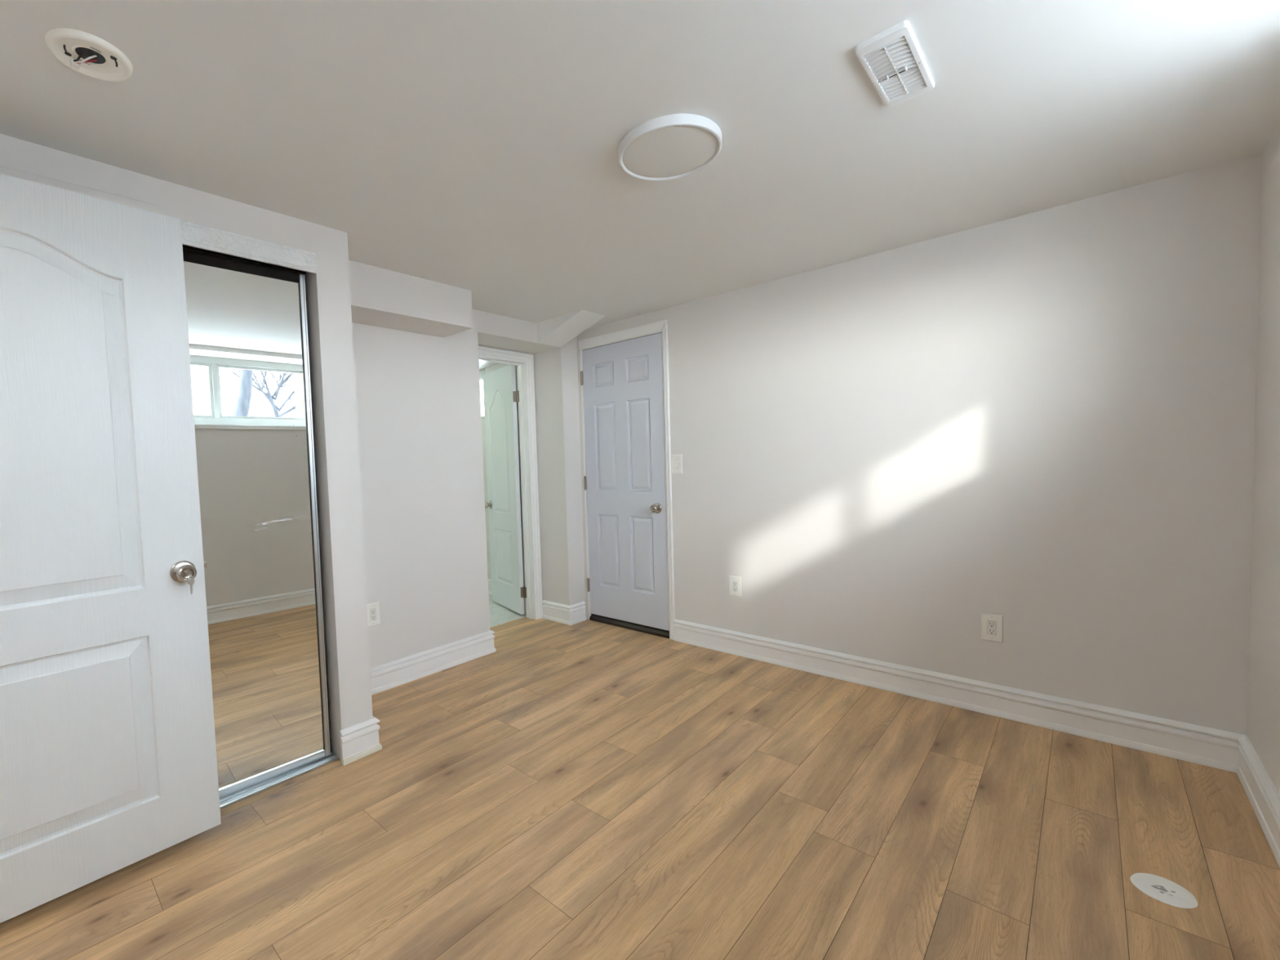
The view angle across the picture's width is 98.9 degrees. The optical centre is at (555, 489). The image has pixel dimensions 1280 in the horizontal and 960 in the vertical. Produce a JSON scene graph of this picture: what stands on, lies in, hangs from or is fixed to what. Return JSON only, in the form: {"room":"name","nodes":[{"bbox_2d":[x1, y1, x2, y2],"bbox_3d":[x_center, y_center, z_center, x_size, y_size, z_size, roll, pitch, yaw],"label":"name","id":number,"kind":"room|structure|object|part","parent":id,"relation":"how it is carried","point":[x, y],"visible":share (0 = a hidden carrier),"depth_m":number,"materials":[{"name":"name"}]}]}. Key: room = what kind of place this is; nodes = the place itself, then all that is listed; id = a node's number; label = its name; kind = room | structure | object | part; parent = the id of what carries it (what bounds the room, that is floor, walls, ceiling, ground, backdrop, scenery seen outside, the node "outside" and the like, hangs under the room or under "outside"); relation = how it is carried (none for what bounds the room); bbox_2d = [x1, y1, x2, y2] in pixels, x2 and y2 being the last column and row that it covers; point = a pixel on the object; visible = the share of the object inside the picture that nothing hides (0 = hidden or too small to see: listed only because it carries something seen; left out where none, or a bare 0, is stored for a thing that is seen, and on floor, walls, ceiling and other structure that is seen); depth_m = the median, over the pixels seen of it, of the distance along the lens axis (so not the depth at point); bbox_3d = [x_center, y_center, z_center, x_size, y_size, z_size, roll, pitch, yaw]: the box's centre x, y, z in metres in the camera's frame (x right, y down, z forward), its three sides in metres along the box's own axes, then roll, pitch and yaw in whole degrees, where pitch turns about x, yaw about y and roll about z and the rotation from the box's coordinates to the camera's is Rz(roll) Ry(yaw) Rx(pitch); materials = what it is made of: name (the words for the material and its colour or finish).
{"room":"empty basement bedroom","nodes":[
{"label":"empty basement bedroom","id":0,"kind":"room"},
{"bbox_2d":[0,133,373,760],"bbox_3d":[-1.588,0.075,2.068,0.697,2.233,1.440,1,4,44],"label":"wall","id":1,"kind":"structure","parent":0,"point":[328,298],"depth_m":2.25,"materials":[{"name":"beige paint"}]},
{"bbox_2d":[180,219,316,273],"bbox_3d":[-1.439,-0.875,1.788,0.118,0.080,1.238,1,4,44],"label":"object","id":2,"kind":"object","parent":1,"relation":"attached to","point":[194,236],"visible":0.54,"depth_m":2.01,"materials":[{"name":"white paint"}]},
{"bbox_2d":[339,715,382,765],"bbox_3d":[-1.040,1.080,2.538,0.601,0.142,0.173,1,4,44],"label":"baseboard","id":3,"kind":"structure","parent":1,"relation":"attached to","point":[359,740],"depth_m":2.33,"materials":[{"name":"white paint"}]},
{"bbox_2d":[348,260,473,337],"bbox_3d":[-0.879,-1.003,2.897,0.292,0.211,0.860,1,4,44],"label":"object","id":4,"kind":"structure","parent":0,"point":[380,297],"depth_m":2.85,"materials":[{"name":"beige paint"}]},
{"bbox_2d":[351,309,489,667],"bbox_3d":[-1.007,-0.005,3.288,0.421,2.233,1.121,1,4,44],"label":"wall","id":5,"kind":"structure","parent":0,"point":[418,398],"depth_m":3.21,"materials":[{"name":"beige paint"}]},
{"bbox_2d":[366,601,380,626],"bbox_3d":[-1.005,0.693,2.994,0.006,0.127,0.080,1,4,44],"label":"wall outlet","id":6,"kind":"object","parent":5,"relation":"attached to","point":[373,609],"visible":1,"depth_m":2.99,"materials":[{"name":"white plastic"}]},
{"bbox_2d":[370,608,376,621],"bbox_3d":[-1.005,0.693,2.994,0.006,0.065,0.032,1,4,44],"label":"receptacle","id":7,"kind":"object","parent":6,"relation":"attached to","point":[373,611],"depth_m":2.99,"materials":[{"name":"white plastic"}]},
{"bbox_2d":[369,630,496,694],"bbox_3d":[-0.911,1.038,3.297,0.325,0.142,1.145,1,4,44],"label":"baseboard","id":8,"kind":"structure","parent":5,"relation":"attached to","point":[393,673],"depth_m":3.24,"materials":[{"name":"white paint"}]},
{"bbox_2d":[479,360,499,368],"bbox_3d":[-0.950,-1.175,5.183,1.770,0.083,0.240,1,4,44],"label":"wall","id":9,"kind":"structure","parent":0,"point":[482,364],"depth_m":4.92,"materials":[{"name":"beige paint"}]},
{"bbox_2d":[479,363,525,613],"bbox_3d":[-0.703,-0.103,5.105,2.250,2.233,0.372,1,4,44],"label":"wall","id":10,"kind":"structure","parent":0,"point":[491,368],"depth_m":5.13,"materials":[{"name":"beige paint"}]},
{"bbox_2d":[479,368,485,418],"bbox_3d":[-0.792,-0.905,5.269,0.480,0.475,0.069,1,4,44],"label":"window","id":11,"kind":"structure","parent":10,"relation":"in","point":[482,371],"depth_m":5.15,"materials":[{"name":"grey plastic"}]},
{"bbox_2d":[488,578,491,594],"bbox_3d":[-0.797,0.935,5.359,1.758,0.142,0.024,1,4,44],"label":"baseboard","id":12,"kind":"structure","parent":10,"relation":"attached to","point":[489,580],"depth_m":5.18,"materials":[{"name":"white paint"}]},
{"bbox_2d":[482,364,526,614],"bbox_3d":[-0.430,0.004,4.553,0.154,2.000,0.622,-4,3,-30],"label":"door","id":13,"kind":"structure","parent":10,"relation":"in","point":[501,397],"depth_m":4.51,"materials":[{"name":"white wood"}]},
{"bbox_3d":[-0.596,0.141,4.751,0.051,0.055,0.055,-4,3,-30],"label":"knob","id":14,"kind":"part","parent":13,"relation":"part of","materials":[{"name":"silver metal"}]},
{"bbox_2d":[478,345,533,355],"bbox_3d":[-0.440,-0.062,4.071,0.105,2.233,0.794,1,4,44],"label":"wall","id":15,"kind":"structure","parent":0,"point":[478,345],"depth_m":4.05,"materials":[{"name":"beige paint"}]},
{"bbox_2d":[478,346,542,619],"bbox_3d":[-0.435,0.013,4.064,0.124,2.082,0.739,1,4,44],"label":"door frame","id":16,"kind":"structure","parent":15,"relation":"attached to","point":[484,352],"depth_m":4.26,"materials":[{"name":"white paint"}]},
{"bbox_2d":[476,309,604,354],"bbox_3d":[-0.184,-1.103,3.720,0.735,0.140,0.774,1,4,44],"label":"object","id":17,"kind":"structure","parent":0,"point":[494,331],"depth_m":3.77,"materials":[{"name":"beige paint"}]},
{"bbox_2d":[533,336,586,616],"bbox_3d":[0.032,-0.088,4.262,0.301,2.233,0.181,1,4,44],"label":"wall column","id":18,"kind":"structure","parent":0,"point":[556,370],"depth_m":4.17,"materials":[{"name":"beige paint"}]},
{"bbox_2d":[542,600,586,625],"bbox_3d":[0.068,0.957,4.283,0.308,0.142,0.185,1,4,44],"label":"baseboard","id":19,"kind":"structure","parent":18,"relation":"attached to","point":[573,614],"depth_m":4.20,"materials":[{"name":"white paint"}]},
{"bbox_2d":[0,594,1279,959],"bbox_3d":[-1.051,1.200,2.336,5.650,0.082,4.960,1,4,44],"label":"floor","id":20,"kind":"structure","parent":0,"point":[587,789],"depth_m":1.75,"materials":[{"name":"brown laminate"}]},
{"bbox_2d":[219,751,339,809],"bbox_3d":[-1.380,1.187,1.901,0.071,0.012,1.238,1,4,44],"label":"floor track","id":21,"kind":"object","parent":20,"relation":"on","point":[232,798],"visible":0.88,"depth_m":2.16,"materials":[{"name":"silver metal"}]},
{"bbox_2d":[182,250,330,797],"bbox_3d":[-1.220,0.149,2.075,0.606,2.022,0.038,-5,4,-43],"label":"mirror door","id":22,"kind":"structure","parent":21,"relation":"on","point":[248,337],"depth_m":2.13,"materials":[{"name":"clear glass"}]},
{"bbox_3d":[-1.252,-0.843,2.025,0.562,0.034,0.020,-5,4,-43],"label":"frame rail","id":23,"kind":"part","parent":22,"relation":"part of","materials":[{"name":"black metal"}]},
{"bbox_3d":[-1.191,1.145,2.129,0.562,0.028,0.020,-5,4,-43],"label":"frame rail","id":24,"kind":"part","parent":22,"relation":"part of","materials":[{"name":"silver metal"}]},
{"bbox_2d":[589,615,669,638],"bbox_3d":[0.578,1.005,4.034,0.718,0.033,0.151,1,4,44],"label":"threshold","id":25,"kind":"object","parent":20,"relation":"on","point":[632,627],"visible":0.53,"depth_m":3.96,"materials":[{"name":"black rubber"}]},
{"bbox_2d":[1129,872,1198,908],"bbox_3d":[1.677,1.103,1.497,0.124,0.006,0.124,1,4,44],"label":"drain cover","id":26,"kind":"object","parent":20,"relation":"on","point":[1162,889],"visible":1,"depth_m":1.49,"materials":[{"name":"white paint"}]},
{"bbox_2d":[0,0,1279,328],"bbox_3d":[-1.069,-1.125,2.117,6.090,0.120,5.156,1,4,44],"label":"ceiling","id":27,"kind":"structure","parent":0,"point":[473,145],"depth_m":1.57,"materials":[{"name":"paint"}]},
{"bbox_2d":[44,27,133,81],"bbox_3d":[-1.094,-1.014,1.278,0.157,0.022,0.157,1,4,44],"label":"detector base","id":28,"kind":"object","parent":27,"relation":"attached to","point":[89,55],"visible":1,"depth_m":1.27,"materials":[{"name":"white plastic"}]},
{"bbox_2d":[617,113,721,181],"bbox_3d":[0.364,-1.081,1.733,0.322,0.030,0.322,1,4,44],"label":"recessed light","id":29,"kind":"object","parent":27,"relation":"in","point":[670,147],"visible":1,"depth_m":1.69,"materials":[{"name":"white plastic"}]},
{"bbox_2d":[853,20,934,107],"bbox_3d":[0.888,-1.090,1.412,0.116,0.018,0.323,1,4,44],"label":"ceiling vent","id":30,"kind":"object","parent":27,"relation":"in","point":[893,60],"visible":1,"depth_m":1.39,"materials":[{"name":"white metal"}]},
{"bbox_3d":[0.890,-1.085,1.414,0.045,0.005,0.016,1,4,44],"label":"damper lever","id":31,"kind":"part","parent":30,"relation":"part of","materials":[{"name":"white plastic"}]},
{"bbox_2d":[576,152,1262,734],"bbox_3d":[1.487,-0.081,3.061,3.740,2.233,0.140,1,4,44],"label":"wall","id":32,"kind":"structure","parent":0,"point":[1042,421],"depth_m":2.43,"materials":[{"name":"beige paint"}]},
{"bbox_2d":[580,332,669,632],"bbox_3d":[0.485,-0.032,3.935,0.731,2.051,0.104,1,4,44],"label":"door","id":33,"kind":"structure","parent":32,"relation":"in","point":[622,381],"depth_m":3.92,"materials":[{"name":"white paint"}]},
{"bbox_3d":[0.681,0.134,3.720,0.055,0.055,0.051,1,4,44],"label":"knob","id":34,"kind":"part","parent":33,"relation":"part of","materials":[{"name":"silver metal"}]},
{"bbox_2d":[578,319,675,639],"bbox_3d":[0.547,-0.054,3.971,0.781,2.157,0.158,1,4,44],"label":"door frame","id":35,"kind":"structure","parent":32,"relation":"attached to","point":[664,331],"depth_m":3.69,"materials":[{"name":"white paint"}]},
{"bbox_2d":[671,454,682,473],"bbox_3d":[0.809,-0.166,3.613,0.080,0.127,0.011,1,4,44],"label":"light switch","id":36,"kind":"object","parent":32,"relation":"attached to","point":[676,464],"visible":1,"depth_m":3.61,"materials":[{"name":"white plastic"}]},
{"bbox_2d":[728,575,742,597],"bbox_3d":[1.120,0.606,3.375,0.080,0.127,0.006,1,4,44],"label":"wall outlet","id":37,"kind":"object","parent":32,"relation":"attached to","point":[735,582],"visible":1,"depth_m":3.37,"materials":[{"name":"white plastic"}]},
{"bbox_2d":[732,581,737,591],"bbox_3d":[1.120,0.606,3.375,0.032,0.065,0.006,1,4,44],"label":"receptacle","id":38,"kind":"object","parent":37,"relation":"attached to","point":[735,584],"depth_m":3.37,"materials":[{"name":"white plastic"}]},
{"bbox_2d":[673,618,1245,773],"bbox_3d":[1.678,0.969,2.845,2.427,0.142,0.024,1,4,44],"label":"baseboard","id":39,"kind":"structure","parent":32,"relation":"attached to","point":[1218,748],"depth_m":2.49,"materials":[{"name":"white paint"}]},
{"bbox_2d":[981,612,1003,643],"bbox_3d":[2.014,0.640,2.501,0.080,0.127,0.006,1,4,44],"label":"wall outlet","id":40,"kind":"object","parent":32,"relation":"attached to","point":[995,622],"visible":1,"depth_m":2.50,"materials":[{"name":"white plastic"}]},
{"bbox_2d":[987,620,996,635],"bbox_3d":[2.014,0.640,2.501,0.032,0.065,0.006,1,4,44],"label":"receptacle","id":41,"kind":"object","parent":40,"relation":"attached to","point":[992,624],"depth_m":2.50,"materials":[{"name":"white plastic"}]},
{"bbox_2d":[1246,124,1279,795],"bbox_3d":[1.368,0.045,0.540,0.340,2.233,3.636,1,4,44],"label":"wall","id":42,"kind":"structure","parent":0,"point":[1263,722],"depth_m":1.81,"materials":[{"name":"beige paint"}]},
{"bbox_2d":[1236,734,1279,867],"bbox_3d":[1.316,1.083,0.760,0.024,0.142,3.516,1,4,44],"label":"baseboard","id":43,"kind":"structure","parent":42,"relation":"attached to","point":[1264,797],"depth_m":1.76,"materials":[{"name":"white paint"}]},
{"bbox_3d":[-1.161,0.132,0.560,3.300,2.233,0.120,1,4,44],"label":"wall","id":44,"kind":"structure","parent":0,"visible":0},
{"bbox_2d":[0,173,221,923],"bbox_3d":[-1.472,0.160,1.528,0.154,2.030,0.835,1,4,43],"label":"door","id":45,"kind":"structure","parent":44,"relation":"in","point":[108,759],"depth_m":1.61,"materials":[{"name":"white wood"}]},
{"bbox_3d":[-1.194,0.271,1.752,0.051,0.055,0.055,1,4,43],"label":"knob","id":46,"kind":"part","parent":45,"relation":"part of","materials":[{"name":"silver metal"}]},
{"bbox_2d":[186,571,195,594],"bbox_3d":[-1.171,0.297,1.736,0.054,0.074,0.021,1,4,44],"label":"key","id":47,"kind":"object","parent":45,"relation":"hanging from","point":[189,582],"visible":1,"depth_m":1.72,"materials":[{"name":"silver metal"}]}
]}

